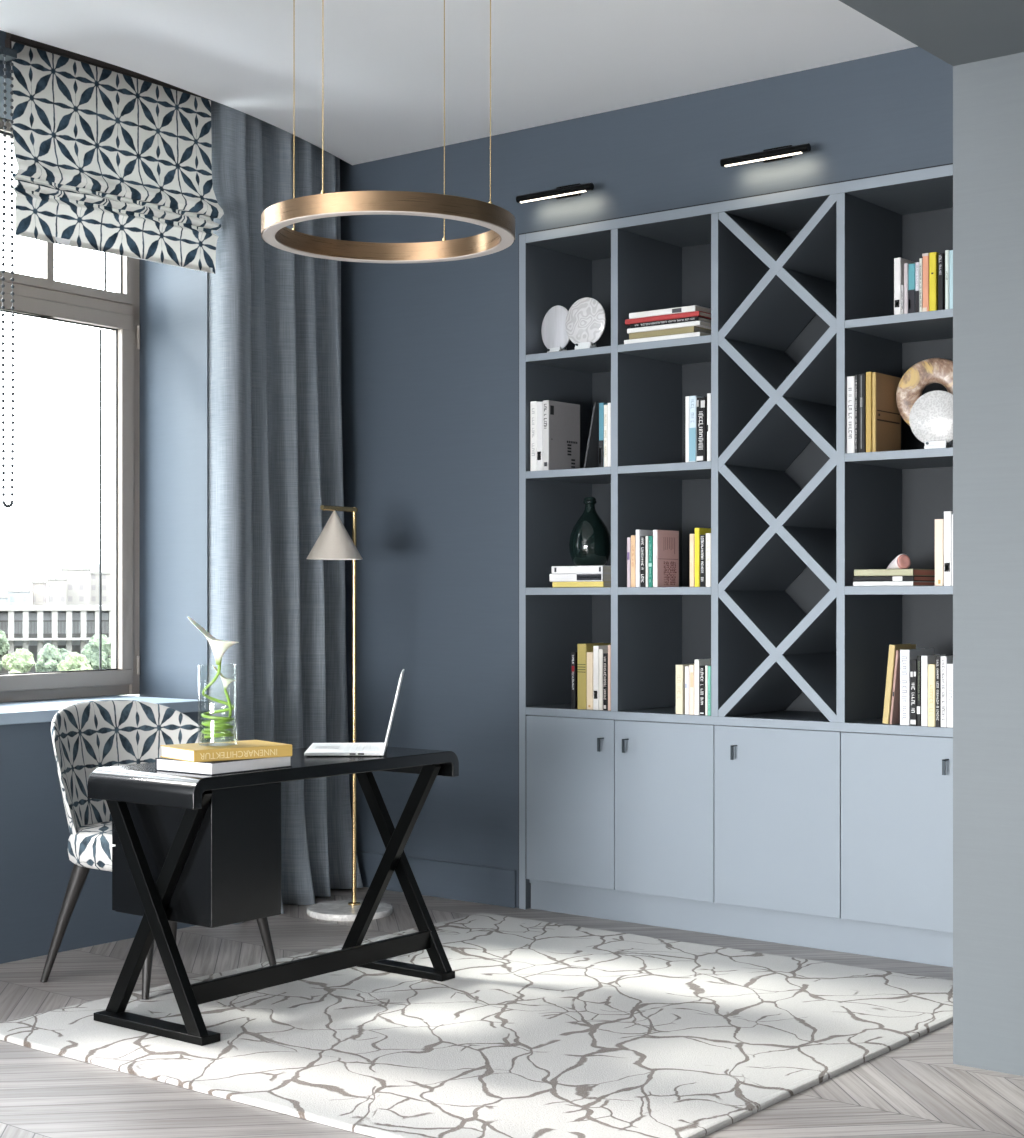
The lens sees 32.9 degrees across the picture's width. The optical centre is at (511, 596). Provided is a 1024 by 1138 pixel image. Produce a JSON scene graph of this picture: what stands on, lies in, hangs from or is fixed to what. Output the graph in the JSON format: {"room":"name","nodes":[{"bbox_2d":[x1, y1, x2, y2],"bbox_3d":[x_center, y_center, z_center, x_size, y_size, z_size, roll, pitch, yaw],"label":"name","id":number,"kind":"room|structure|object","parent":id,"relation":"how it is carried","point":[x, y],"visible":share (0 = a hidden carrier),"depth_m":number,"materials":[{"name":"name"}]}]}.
{"room":"office","nodes":[
{"label":"office","id":0,"kind":"room"},
{"bbox_2d":[0,30,211,963],"bbox_3d":[-3.533,-0.380,3.914,0.810,3.160,7.000,0,0,38],"label":"wall","id":1,"kind":"structure","parent":0,"point":[36,867],"depth_m":5.79,"materials":[{"name":"blue paint"}]},
{"bbox_2d":[0,117,139,702],"bbox_3d":[-1.878,-0.679,6.178,0.108,2.122,1.553,0,0,34],"label":"window","id":2,"kind":"structure","parent":1,"relation":"in","point":[43,297],"depth_m":6.67,"materials":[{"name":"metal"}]},
{"bbox_2d":[0,695,207,724],"bbox_3d":[-1.898,0.398,5.796,0.540,0.040,1.860,0,0,38],"label":"windowsill","id":3,"kind":"structure","parent":1,"relation":"attached to","point":[36,711],"depth_m":6.16,"materials":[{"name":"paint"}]},
{"bbox_2d":[5,32,223,273],"bbox_3d":[-1.345,-1.565,5.961,0.098,0.791,0.882,0,0,38],"label":"blind","id":4,"kind":"object","parent":1,"relation":"attached to","point":[110,158],"visible":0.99,"depth_m":5.93,"materials":[{"name":"fabric"}]},
{"bbox_2d":[0,46,16,507],"bbox_3d":[-1.630,-1.020,5.570,0.060,1.471,0.056,0,0,38],"label":"chain","id":5,"kind":"object","parent":4,"relation":"hanging from","point":[6,54],"visible":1,"depth_m":5.55,"materials":[{"name":"metal"}]},
{"bbox_2d":[139,259,207,699],"bbox_3d":[-1.150,-0.380,6.994,0.423,3.160,1.107,0,0,18],"label":"wall pier","id":6,"kind":"object","parent":1,"relation":"attached to","point":[173,300],"visible":0.12,"depth_m":6.57,"materials":[{"name":"blue paint"}]},
{"bbox_2d":[0,0,917,164],"bbox_3d":[-0.082,-1.880,1.833,7.591,0.160,7.785,0,0,38],"label":"ceiling","id":7,"kind":"structure","parent":0,"point":[553,61],"depth_m":5.72,"materials":[{"name":"paint"}]},
{"bbox_2d":[208,100,362,923],"bbox_3d":[-0.870,-0.370,6.787,0.210,3.136,0.957,0,0,26],"label":"curtain","id":8,"kind":"object","parent":7,"relation":"hanging from","point":[275,450],"visible":0.73,"depth_m":6.74,"materials":[{"name":"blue fabric"}]},
{"bbox_2d":[261,0,514,262],"bbox_3d":[-0.334,-1.385,4.710,0.686,0.830,0.686,0,0,38],"label":"pendant","id":9,"kind":"object","parent":7,"relation":"hanging from","point":[275,218],"visible":1,"depth_m":4.56,"materials":[{"name":"gold metal"}]},
{"bbox_2d":[262,211,513,262],"bbox_3d":[-0.334,-0.973,4.710,0.679,0.005,0.679,0,0,11],"label":"diffuser","id":10,"kind":"object","parent":9,"relation":"attached to","point":[271,226],"depth_m":4.80,"materials":[{"name":"plastic"}]},
{"bbox_2d":[0,887,1023,1137],"bbox_3d":[-0.162,1.260,2.224,8.200,0.120,8.500,0,0,38],"label":"floor","id":11,"kind":"structure","parent":0,"point":[914,1089],"depth_m":4.32,"materials":[{"name":"grey wood"}]},
{"bbox_2d":[40,700,275,999],"bbox_3d":[-1.119,0.770,5.473,0.595,0.867,0.618,0,0,38],"label":"upholstered chair","id":12,"kind":"object","parent":11,"relation":"on","point":[88,736],"visible":0.61,"depth_m":5.52,"materials":[{"name":"fabric"}]},
{"bbox_2d":[306,505,392,920],"bbox_3d":[-0.618,0.429,6.577,0.324,1.543,0.336,0,0,38],"label":"floor lamp","id":13,"kind":"object","parent":11,"relation":"on","point":[334,542],"visible":0.98,"depth_m":6.62,"materials":[{"name":"white metal"}]},
{"bbox_2d":[0,913,952,1137],"bbox_3d":[0.017,1.193,5.019,2.074,0.015,2.230,0,0,38],"label":"rug","id":14,"kind":"object","parent":11,"relation":"on","point":[541,1029],"visible":0.88,"depth_m":4.72,"materials":[{"name":"white carpet"}]},
{"bbox_2d":[88,747,458,1045],"bbox_3d":[-0.688,0.832,5.139,0.485,0.708,1.090,0,0,38],"label":"desk","id":15,"kind":"object","parent":14,"relation":"on","point":[193,849],"visible":0.96,"depth_m":4.79,"materials":[{"name":"black paint"}]},
{"bbox_2d":[155,756,291,774],"bbox_3d":[-0.800,0.461,4.835,0.225,0.034,0.305,0,0,37],"label":"book","id":16,"kind":"object","parent":15,"relation":"on","point":[161,764],"visible":0.71,"depth_m":4.74,"materials":[{"name":"paper"}]},
{"bbox_2d":[160,740,291,762],"bbox_3d":[-0.791,0.426,4.813,0.300,0.033,0.206,0,0,-37],"label":"book","id":17,"kind":"object","parent":16,"relation":"on","point":[245,749],"visible":1,"depth_m":4.75,"materials":[{"name":"paper"}]},
{"bbox_2d":[199,664,236,745],"bbox_3d":[-0.817,0.298,4.822,0.108,0.222,0.108,0,0,38],"label":"glass vase","id":18,"kind":"object","parent":17,"relation":"on","point":[210,740],"visible":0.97,"depth_m":4.82,"materials":[{"name":"clear glass"}]},
{"bbox_2d":[187,616,238,736],"bbox_3d":[-0.827,0.223,4.813,0.127,0.338,0.117,0,0,38],"label":"calla lily","id":19,"kind":"object","parent":18,"relation":"in","point":[219,647],"visible":0.94,"depth_m":4.80,"materials":[{"name":"white plant"}]},
{"bbox_2d":[204,665,235,737],"bbox_3d":[-0.814,0.292,4.826,0.076,0.204,0.086,0,0,38],"label":"calla lily","id":20,"kind":"object","parent":18,"relation":"in","point":[226,681],"visible":0.97,"depth_m":4.82,"materials":[{"name":"green plant"}]},
{"bbox_2d":[304,669,403,756],"bbox_3d":[-0.482,0.353,5.362,0.293,0.248,0.335,0,0,-2],"label":"laptop","id":21,"kind":"object","parent":15,"relation":"on","point":[316,749],"visible":1,"depth_m":5.25,"materials":[{"name":"white metal"}]},
{"bbox_2d":[519,164,952,909],"bbox_3d":[0.907,-0.097,6.279,1.883,2.594,0.452,0,0,38],"label":"bookcase","id":22,"kind":"object","parent":11,"relation":"on","point":[797,286],"visible":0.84,"depth_m":6.22,"materials":[{"name":"paint"}]},
{"bbox_2d":[530,401,538,470],"bbox_3d":[0.128,-0.617,6.720,0.030,0.268,0.150,0,0,38],"label":"book","id":23,"kind":"object","parent":22,"relation":"on","point":[533,405],"visible":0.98,"depth_m":6.66,"materials":[{"name":"paper"}]},
{"bbox_2d":[537,402,542,470],"bbox_3d":[0.151,-0.615,6.704,0.028,0.264,0.151,0,0,38],"label":"book","id":24,"kind":"object","parent":22,"relation":"on","point":[539,404],"visible":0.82,"depth_m":6.64,"materials":[{"name":"paper"}]},
{"bbox_2d":[541,305,569,352],"bbox_3d":[0.172,-1.023,6.656,0.046,0.188,0.176,0,0,-40],"label":"plate","id":25,"kind":"object","parent":22,"relation":"on","point":[555,338],"visible":0.94,"depth_m":6.65,"materials":[{"name":"ceramic"}]},
{"bbox_2d":[543,400,579,469],"bbox_3d":[0.191,-0.616,6.705,0.029,0.268,0.206,0,0,38],"label":"book","id":26,"kind":"object","parent":22,"relation":"on","point":[561,420],"visible":0.98,"depth_m":6.68,"materials":[{"name":"paper"}]},
{"bbox_2d":[550,405,576,467],"bbox_3d":[0.202,-0.616,6.697,0.001,0.230,0.197,0,0,38],"label":"cover","id":27,"kind":"object","parent":26,"relation":"attached to","point":[563,418],"depth_m":6.69,"materials":[{"name":"paper"}]},
{"bbox_2d":[571,652,576,708],"bbox_3d":[0.276,0.315,6.603,0.019,0.213,0.151,0,0,38],"label":"book","id":28,"kind":"object","parent":22,"relation":"on","point":[573,654],"visible":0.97,"depth_m":6.54,"materials":[{"name":"paper"}]},
{"bbox_2d":[552,581,610,586],"bbox_3d":[0.308,-0.047,6.610,0.235,0.022,0.200,0,0,38],"label":"book","id":29,"kind":"object","parent":22,"relation":"on","point":[601,583],"visible":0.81,"depth_m":6.52,"materials":[{"name":"paper"}]},
{"bbox_2d":[549,573,610,581],"bbox_3d":[0.301,-0.073,6.615,0.246,0.030,0.201,0,0,38],"label":"book","id":30,"kind":"object","parent":29,"relation":"on","point":[577,577],"visible":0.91,"depth_m":6.52,"materials":[{"name":"paper"}]},
{"bbox_2d":[551,565,610,573],"bbox_3d":[0.305,-0.103,6.612,0.237,0.028,0.201,0,0,38],"label":"book","id":31,"kind":"object","parent":30,"relation":"on","point":[554,569],"visible":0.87,"depth_m":6.53,"materials":[{"name":"paper"}]},
{"bbox_2d":[569,497,610,565],"bbox_3d":[0.298,-0.249,6.628,0.161,0.262,0.161,0,0,38],"label":"glass bottle","id":32,"kind":"object","parent":31,"relation":"on","point":[589,542],"visible":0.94,"depth_m":6.57,"materials":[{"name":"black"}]},
{"bbox_2d":[565,297,605,349],"bbox_3d":[0.276,-1.027,6.524,0.184,0.196,0.046,0,0,38],"label":"plate","id":33,"kind":"object","parent":22,"relation":"on","point":[585,323],"visible":1,"depth_m":6.51,"materials":[{"name":"ceramic"}]},
{"bbox_2d":[587,652,592,709],"bbox_3d":[0.336,0.315,6.556,0.029,0.214,0.151,0,0,38],"label":"book","id":34,"kind":"object","parent":22,"relation":"on","point":[589,654],"visible":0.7,"depth_m":6.50,"materials":[{"name":"paper"}]},
{"bbox_2d":[584,402,598,467],"bbox_3d":[0.343,-0.607,6.574,0.058,0.247,0.170,0,0,38],"label":"book","id":35,"kind":"object","parent":22,"relation":"on","point":[592,451],"visible":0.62,"depth_m":6.52,"materials":[{"name":"paper"}]},
{"bbox_2d":[577,643,610,708],"bbox_3d":[0.313,0.299,6.587,0.041,0.246,0.171,0,0,38],"label":"book","id":36,"kind":"object","parent":22,"relation":"on","point":[582,649],"visible":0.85,"depth_m":6.52,"materials":[{"name":"paper"}]},
{"bbox_2d":[593,645,607,709],"bbox_3d":[0.361,0.302,6.543,0.025,0.239,0.161,0,0,38],"label":"book","id":37,"kind":"object","parent":22,"relation":"on","point":[595,648],"visible":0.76,"depth_m":6.48,"materials":[{"name":"paper"}]},
{"bbox_2d":[599,403,607,466],"bbox_3d":[0.381,-0.603,6.528,0.021,0.240,0.161,0,0,38],"label":"book","id":38,"kind":"object","parent":22,"relation":"on","point":[601,405],"visible":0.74,"depth_m":6.46,"materials":[{"name":"paper"}]},
{"bbox_2d":[603,653,607,709],"bbox_3d":[0.392,0.316,6.513,0.020,0.212,0.151,0,0,38],"label":"book","id":39,"kind":"object","parent":22,"relation":"on","point":[605,655],"visible":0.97,"depth_m":6.45,"materials":[{"name":"paper"}]},
{"bbox_2d":[640,536,645,586],"bbox_3d":[0.514,-0.129,6.393,0.022,0.186,0.120,0,0,38],"label":"book","id":40,"kind":"object","parent":22,"relation":"on","point":[642,538],"visible":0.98,"depth_m":6.34,"materials":[{"name":"paper"}]},
{"bbox_2d":[636,530,652,586],"bbox_3d":[0.518,-0.142,6.439,0.019,0.210,0.190,0,0,38],"label":"book","id":41,"kind":"object","parent":22,"relation":"on","point":[639,533],"visible":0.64,"depth_m":6.37,"materials":[{"name":"paper"}]},
{"bbox_2d":[653,530,678,586],"bbox_3d":[0.565,-0.140,6.374,0.021,0.208,0.145,0,0,38],"label":"book","id":42,"kind":"object","parent":22,"relation":"on","point":[665,542],"visible":1,"depth_m":6.35,"materials":[{"name":"paper"}]},
{"bbox_2d":[664,537,677,584],"bbox_3d":[0.573,-0.132,6.368,0.001,0.175,0.133,0,0,38],"label":"print","id":43,"kind":"object","parent":42,"relation":"attached to","point":[670,543],"depth_m":6.38,"materials":[{"name":"paper"}]},
{"bbox_2d":[624,332,710,343],"bbox_3d":[0.604,-0.939,6.378,0.328,0.018,0.200,0,0,38],"label":"book","id":44,"kind":"object","parent":22,"relation":"on","point":[694,334],"visible":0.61,"depth_m":6.29,"materials":[{"name":"paper"}]},
{"bbox_2d":[629,326,710,338],"bbox_3d":[0.593,-0.959,6.367,0.281,0.022,0.170,0,0,38],"label":"book","id":45,"kind":"object","parent":44,"relation":"on","point":[691,329],"visible":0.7,"depth_m":6.29,"materials":[{"name":"paper"}]},
{"bbox_2d":[627,320,710,333],"bbox_3d":[0.606,-0.980,6.370,0.315,0.018,0.190,0,0,38],"label":"book","id":46,"kind":"object","parent":45,"relation":"on","point":[703,324],"visible":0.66,"depth_m":6.28,"materials":[{"name":"paper"}]},
{"bbox_2d":[630,316,710,327],"bbox_3d":[0.602,-0.996,6.361,0.293,0.016,0.170,0,0,38],"label":"book","id":47,"kind":"object","parent":46,"relation":"on","point":[696,318],"visible":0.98,"depth_m":6.28,"materials":[{"name":"paper"}]},
{"bbox_2d":[625,311,710,324],"bbox_3d":[0.598,-1.014,6.370,0.320,0.018,0.180,0,0,38],"label":"book","id":48,"kind":"object","parent":47,"relation":"on","point":[694,313],"visible":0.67,"depth_m":6.28,"materials":[{"name":"paper"}]},
{"bbox_2d":[629,305,710,318],"bbox_3d":[0.595,-1.034,6.366,0.285,0.022,0.171,0,0,38],"label":"book","id":49,"kind":"object","parent":48,"relation":"on","point":[684,309],"visible":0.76,"depth_m":6.29,"materials":[{"name":"paper"}]},
{"bbox_2d":[676,664,693,713],"bbox_3d":[0.647,0.333,6.312,0.031,0.177,0.150,0,0,38],"label":"book","id":50,"kind":"object","parent":22,"relation":"on","point":[680,669],"visible":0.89,"depth_m":6.25,"materials":[{"name":"paper"}]},
{"bbox_2d":[689,664,694,714],"bbox_3d":[0.685,0.332,6.276,0.020,0.178,0.141,0,0,38],"label":"book","id":51,"kind":"object","parent":22,"relation":"on","point":[691,667],"visible":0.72,"depth_m":6.22,"materials":[{"name":"paper"}]},
{"bbox_2d":[690,534,694,586],"bbox_3d":[0.684,-0.131,6.271,0.020,0.190,0.130,0,0,38],"label":"book","id":52,"kind":"object","parent":22,"relation":"on","point":[692,536],"visible":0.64,"depth_m":6.22,"materials":[{"name":"paper"}]},
{"bbox_2d":[689,396,700,461],"bbox_3d":[0.693,-0.601,6.277,0.029,0.238,0.151,0,0,38],"label":"book","id":53,"kind":"object","parent":22,"relation":"on","point":[693,409],"visible":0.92,"depth_m":6.22,"materials":[{"name":"paper"}]},
{"bbox_2d":[696,397,706,461],"bbox_3d":[0.726,-0.597,6.263,0.037,0.230,0.171,0,0,38],"label":"book","id":54,"kind":"object","parent":22,"relation":"on","point":[701,403],"visible":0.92,"depth_m":6.19,"materials":[{"name":"paper"}]},
{"bbox_2d":[695,528,710,586],"bbox_3d":[0.719,-0.142,6.282,0.020,0.211,0.190,0,0,38],"label":"book","id":55,"kind":"object","parent":22,"relation":"on","point":[698,531],"visible":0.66,"depth_m":6.21,"materials":[{"name":"paper"}]},
{"bbox_2d":[695,659,710,714],"bbox_3d":[0.718,0.323,6.283,0.020,0.197,0.190,0,0,38],"label":"book","id":56,"kind":"object","parent":22,"relation":"on","point":[698,662],"visible":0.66,"depth_m":6.21,"materials":[{"name":"paper"}]},
{"bbox_2d":[700,535,705,586],"bbox_3d":[0.715,-0.129,6.235,0.023,0.186,0.120,0,0,38],"label":"book","id":57,"kind":"object","parent":22,"relation":"on","point":[702,537],"visible":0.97,"depth_m":6.19,"materials":[{"name":"paper"}]},
{"bbox_2d":[706,533,710,586],"bbox_3d":[0.734,-0.132,6.221,0.022,0.190,0.120,0,0,38],"label":"book","id":58,"kind":"object","parent":22,"relation":"on","point":[708,535],"visible":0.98,"depth_m":6.17,"materials":[{"name":"paper"}]},
{"bbox_2d":[707,393,710,460],"bbox_3d":[0.749,-0.603,6.239,0.016,0.242,0.161,0,0,38],"label":"book","id":59,"kind":"object","parent":22,"relation":"on","point":[708,394],"visible":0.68,"depth_m":6.17,"materials":[{"name":"paper"}]},
{"bbox_2d":[847,376,854,452],"bbox_3d":[1.183,-0.612,5.893,0.030,0.259,0.150,0,0,38],"label":"book","id":60,"kind":"object","parent":22,"relation":"on","point":[851,379],"visible":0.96,"depth_m":5.83,"materials":[{"name":"paper"}]},
{"bbox_2d":[858,374,865,452],"bbox_3d":[1.215,-0.615,5.867,0.027,0.264,0.151,0,0,38],"label":"book","id":61,"kind":"object","parent":22,"relation":"on","point":[861,377],"visible":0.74,"depth_m":5.81,"materials":[{"name":"paper"}]},
{"bbox_2d":[866,372,872,451],"bbox_3d":[1.238,-0.617,5.856,0.021,0.269,0.160,0,0,38],"label":"book","id":62,"kind":"object","parent":22,"relation":"on","point":[868,374],"visible":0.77,"depth_m":5.79,"materials":[{"name":"paper"}]},
{"bbox_2d":[872,372,900,451],"bbox_3d":[1.264,-0.615,5.855,0.013,0.266,0.190,0,0,38],"label":"book","id":63,"kind":"object","parent":22,"relation":"on","point":[886,417],"visible":0.91,"depth_m":5.83,"materials":[{"name":"paper"}]},
{"bbox_2d":[877,410,899,423],"bbox_3d":[1.269,-0.607,5.852,0.001,0.036,0.168,0,0,38],"label":"print","id":64,"kind":"object","parent":63,"relation":"attached to","point":[883,416],"depth_m":5.85,"materials":[{"name":"paper"}]},
{"bbox_2d":[853,581,934,585],"bbox_3d":[1.292,-0.044,5.839,0.217,0.016,0.200,0,0,38],"label":"book","id":65,"kind":"object","parent":22,"relation":"on","point":[867,583],"visible":0.88,"depth_m":5.76,"materials":[{"name":"paper"}]},
{"bbox_2d":[853,576,934,581],"bbox_3d":[1.292,-0.061,5.838,0.218,0.018,0.201,0,0,38],"label":"book","id":66,"kind":"object","parent":65,"relation":"on","point":[855,578],"visible":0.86,"depth_m":5.76,"materials":[{"name":"paper"}]},
{"bbox_2d":[854,569,934,575],"bbox_3d":[1.293,-0.081,5.838,0.213,0.022,0.200,0,0,38],"label":"book","id":67,"kind":"object","parent":66,"relation":"on","point":[857,572],"visible":0.86,"depth_m":5.76,"materials":[{"name":"paper"}]},
{"bbox_2d":[890,650,899,723],"bbox_3d":[1.308,0.299,5.797,0.031,0.245,0.151,0,0,38],"label":"book","id":68,"kind":"object","parent":22,"relation":"on","point":[895,705],"visible":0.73,"depth_m":5.75,"materials":[{"name":"paper"}]},
{"bbox_2d":[882,644,915,723],"bbox_3d":[1.296,0.289,5.810,0.047,0.263,0.160,0,0,38],"label":"book","id":69,"kind":"object","parent":22,"relation":"on","point":[892,648],"visible":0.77,"depth_m":5.75,"materials":[{"name":"paper"}]},
{"bbox_2d":[894,258,914,314],"bbox_3d":[1.317,-1.024,5.787,0.024,0.190,0.151,0,0,38],"label":"book","id":70,"kind":"object","parent":22,"relation":"on","point":[899,263],"visible":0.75,"depth_m":5.73,"materials":[{"name":"paper"}]},
{"bbox_2d":[908,263,914,312],"bbox_3d":[1.354,-1.012,5.752,0.023,0.164,0.141,0,0,38],"label":"book","id":71,"kind":"object","parent":22,"relation":"on","point":[911,267],"visible":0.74,"depth_m":5.70,"materials":[{"name":"paper"}]},
{"bbox_2d":[910,659,916,725],"bbox_3d":[1.354,0.314,5.740,0.024,0.216,0.131,0,0,38],"label":"book","id":72,"kind":"object","parent":22,"relation":"on","point":[913,663],"visible":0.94,"depth_m":5.69,"materials":[{"name":"paper"}]},
{"bbox_2d":[900,648,933,724],"bbox_3d":[1.350,0.298,5.787,0.034,0.248,0.190,0,0,38],"label":"book","id":73,"kind":"object","parent":22,"relation":"on","point":[906,655],"visible":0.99,"depth_m":5.71,"materials":[{"name":"paper"}]},
{"bbox_2d":[917,655,925,725],"bbox_3d":[1.373,0.307,5.732,0.013,0.229,0.141,0,0,38],"label":"book","id":74,"kind":"object","parent":22,"relation":"on","point":[918,657],"visible":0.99,"depth_m":5.68,"materials":[{"name":"paper"}]},
{"bbox_2d":[896,358,952,425],"bbox_3d":[1.419,-0.642,5.825,0.256,0.320,0.080,0,0,18],"label":"ring","id":75,"kind":"object","parent":22,"relation":"on","point":[911,386],"visible":0.38,"depth_m":5.82,"materials":[{"name":"brown stone"}]},
{"bbox_2d":[922,253,928,311],"bbox_3d":[1.395,-1.026,5.726,0.022,0.192,0.151,0,0,38],"label":"book","id":76,"kind":"object","parent":22,"relation":"on","point":[925,308],"visible":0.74,"depth_m":5.67,"materials":[{"name":"paper"}]},
{"bbox_2d":[909,390,952,448],"bbox_3d":[1.386,-0.578,5.666,0.180,0.192,0.046,0,0,29],"label":"plate","id":77,"kind":"object","parent":22,"relation":"on","point":[931,415],"visible":0.83,"depth_m":5.66,"materials":[{"name":"ceramic"}]},
{"bbox_2d":[928,664,935,726],"bbox_3d":[1.404,0.320,5.699,0.025,0.202,0.130,0,0,38],"label":"book","id":78,"kind":"object","parent":22,"relation":"on","point":[931,667],"visible":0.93,"depth_m":5.64,"materials":[{"name":"paper"}]},
{"bbox_2d":[921,655,944,725],"bbox_3d":[1.388,0.307,5.720,0.022,0.230,0.140,0,0,38],"label":"book","id":79,"kind":"object","parent":22,"relation":"on","point":[928,659],"visible":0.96,"depth_m":5.67,"materials":[{"name":"paper"}]},
{"bbox_2d":[929,252,938,310],"bbox_3d":[1.415,-1.026,5.710,0.024,0.192,0.151,0,0,38],"label":"book","id":80,"kind":"object","parent":22,"relation":"on","point":[933,256],"visible":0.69,"depth_m":5.65,"materials":[{"name":"paper"}]},
{"bbox_2d":[935,519,943,585],"bbox_3d":[1.432,-0.145,5.697,0.030,0.216,0.151,0,0,38],"label":"book","id":81,"kind":"object","parent":22,"relation":"on","point":[939,523],"visible":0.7,"depth_m":5.64,"materials":[{"name":"paper"}]},
{"bbox_2d":[938,253,944,309],"bbox_3d":[1.436,-1.022,5.694,0.018,0.186,0.150,0,0,38],"label":"book","id":82,"kind":"object","parent":22,"relation":"on","point":[941,256],"visible":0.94,"depth_m":5.63,"materials":[{"name":"paper"}]},
{"bbox_2d":[936,655,952,726],"bbox_3d":[1.425,0.307,5.691,0.016,0.229,0.140,0,0,38],"label":"book","id":83,"kind":"object","parent":22,"relation":"on","point":[938,658],"visible":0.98,"depth_m":5.63,"materials":[{"name":"paper"}]},
{"bbox_2d":[941,656,952,726],"bbox_3d":[1.440,0.307,5.679,0.021,0.229,0.140,0,0,38],"label":"book","id":84,"kind":"object","parent":22,"relation":"on","point":[945,660],"visible":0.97,"depth_m":5.62,"materials":[{"name":"paper"}]},
{"bbox_2d":[944,511,952,585],"bbox_3d":[1.458,-0.157,5.683,0.026,0.240,0.161,0,0,38],"label":"book","id":85,"kind":"object","parent":22,"relation":"on","point":[948,514],"visible":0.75,"depth_m":5.62,"materials":[{"name":"paper"}]},
{"bbox_2d":[947,663,952,727],"bbox_3d":[1.456,0.319,5.658,0.025,0.206,0.130,0,0,38],"label":"book","id":86,"kind":"object","parent":22,"relation":"on","point":[949,666],"visible":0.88,"depth_m":5.61,"materials":[{"name":"paper"}]},
{"bbox_2d":[526,715,952,967],"bbox_3d":[0.895,0.826,6.265,1.814,0.748,0.475,0,0,38],"label":"base cabinet","id":87,"kind":"object","parent":11,"relation":"on","point":[839,841],"visible":0.89,"depth_m":6.06,"materials":[{"name":"paint"}]},
{"bbox_2d":[340,46,952,907],"bbox_3d":[0.677,-0.380,6.576,3.850,3.160,0.615,0,0,38],"label":"wall","id":88,"kind":"structure","parent":0,"point":[430,351],"depth_m":6.83,"materials":[{"name":"blue paint"}]},
{"bbox_2d":[357,851,515,907],"bbox_3d":[-0.450,1.127,7.061,1.178,0.145,0.012,0,0,38],"label":"baseboard","id":89,"kind":"structure","parent":88,"relation":"attached to","point":[441,879],"depth_m":6.88,"materials":[{"name":"blue paint"}]},
{"bbox_2d":[516,183,593,202],"bbox_3d":[0.183,-1.520,6.503,0.344,0.061,0.108,0,0,38],"label":"picture light","id":90,"kind":"object","parent":88,"relation":"attached to","point":[572,190],"visible":1,"depth_m":6.47,"materials":[{"name":"black metal"}]},
{"bbox_2d":[519,163,952,234],"bbox_3d":[0.775,-0.100,6.111,1.893,2.599,0.016,0,0,38],"label":"trim","id":91,"kind":"structure","parent":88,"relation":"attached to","point":[949,163],"depth_m":6.07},
{"bbox_2d":[720,143,810,166],"bbox_3d":[0.887,-1.520,5.951,0.338,0.061,0.108,0,0,38],"label":"picture light","id":92,"kind":"object","parent":88,"relation":"attached to","point":[784,152],"visible":1,"depth_m":5.92,"materials":[{"name":"black metal"}]},
{"bbox_2d":[839,0,1023,65],"bbox_3d":[1.150,-1.582,0.868,4.461,0.436,7.785,0,0,38],"label":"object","id":93,"kind":"structure","parent":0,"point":[956,32],"depth_m":4.14,"materials":[{"name":"paint"}]},
{"bbox_2d":[953,52,1023,1075],"bbox_3d":[3.220,-0.082,3.508,4.461,2.564,1.075,0,0,38],"label":"wall partition","id":94,"kind":"structure","parent":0,"point":[988,95],"depth_m":4.40,"materials":[{"name":"paint"}]},
{"label":"outside","id":95,"kind":"structure","parent":0,"visible":0},
{"bbox_3d":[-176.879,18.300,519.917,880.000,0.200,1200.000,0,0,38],"label":"floor","id":96,"kind":"structure","parent":95,"visible":0},
{"bbox_2d":[1,648,35,672],"bbox_3d":[-47.983,11.613,169.984,5.474,13.174,4.639,0,0,38],"label":"tree","id":97,"kind":"object","parent":96,"relation":"on","point":[21,660],"visible":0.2,"depth_m":169.11,"materials":[{"name":"green plant"}]},
{"bbox_2d":[6,580,31,604],"bbox_3d":[-122.743,6.988,432.215,5.986,22.424,15.600,0,0,-16],"label":"apartment block","id":98,"kind":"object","parent":96,"relation":"on","point":[17,596],"visible":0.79,"depth_m":425.05,"materials":[{"name":"concrete"}]},
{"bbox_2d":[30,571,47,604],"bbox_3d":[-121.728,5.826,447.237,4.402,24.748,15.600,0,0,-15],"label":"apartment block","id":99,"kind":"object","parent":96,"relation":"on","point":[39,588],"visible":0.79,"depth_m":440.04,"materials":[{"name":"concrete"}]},
{"bbox_2d":[35,643,71,671],"bbox_3d":[-53.030,11.761,199.793,5.329,12.878,4.856,0,0,38],"label":"tree","id":100,"kind":"object","parent":96,"relation":"on","point":[49,656],"visible":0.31,"depth_m":198.78,"materials":[{"name":"green plant"}]},
{"bbox_2d":[0,605,110,673],"bbox_3d":[-87.192,9.878,308.834,33.797,16.645,26.000,0,0,-15],"label":"building","id":101,"kind":"structure","parent":96,"relation":"on","point":[70,628],"depth_m":301.92,"materials":[{"name":"concrete"}]},
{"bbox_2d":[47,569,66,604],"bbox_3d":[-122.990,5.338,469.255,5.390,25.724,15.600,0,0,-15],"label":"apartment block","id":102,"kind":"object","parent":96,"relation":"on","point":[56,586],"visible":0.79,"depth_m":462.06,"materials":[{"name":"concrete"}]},
{"bbox_2d":[57,652,92,670],"bbox_3d":[-41.520,11.710,165.030,4.271,12.980,3.898,0,0,38],"label":"tree","id":103,"kind":"object","parent":96,"relation":"on","point":[74,660],"visible":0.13,"depth_m":164.03,"materials":[{"name":"green plant"}]},
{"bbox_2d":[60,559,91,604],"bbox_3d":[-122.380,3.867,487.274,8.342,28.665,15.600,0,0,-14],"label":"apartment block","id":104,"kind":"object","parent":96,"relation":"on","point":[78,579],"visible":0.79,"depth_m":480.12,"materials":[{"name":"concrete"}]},
{"bbox_2d":[81,634,110,669],"bbox_3d":[-43.761,11.059,184.884,5.414,14.282,5.579,0,0,38],"label":"tree","id":105,"kind":"object","parent":96,"relation":"on","point":[90,650],"visible":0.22,"depth_m":183.80,"materials":[{"name":"green plant"}]},
{"bbox_2d":[90,564,110,604],"bbox_3d":[-120.687,4.288,507.296,8.089,27.824,15.600,0,0,-13],"label":"apartment block","id":106,"kind":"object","parent":96,"relation":"on","point":[94,576],"visible":0.33,"depth_m":500.22,"materials":[{"name":"concrete"}]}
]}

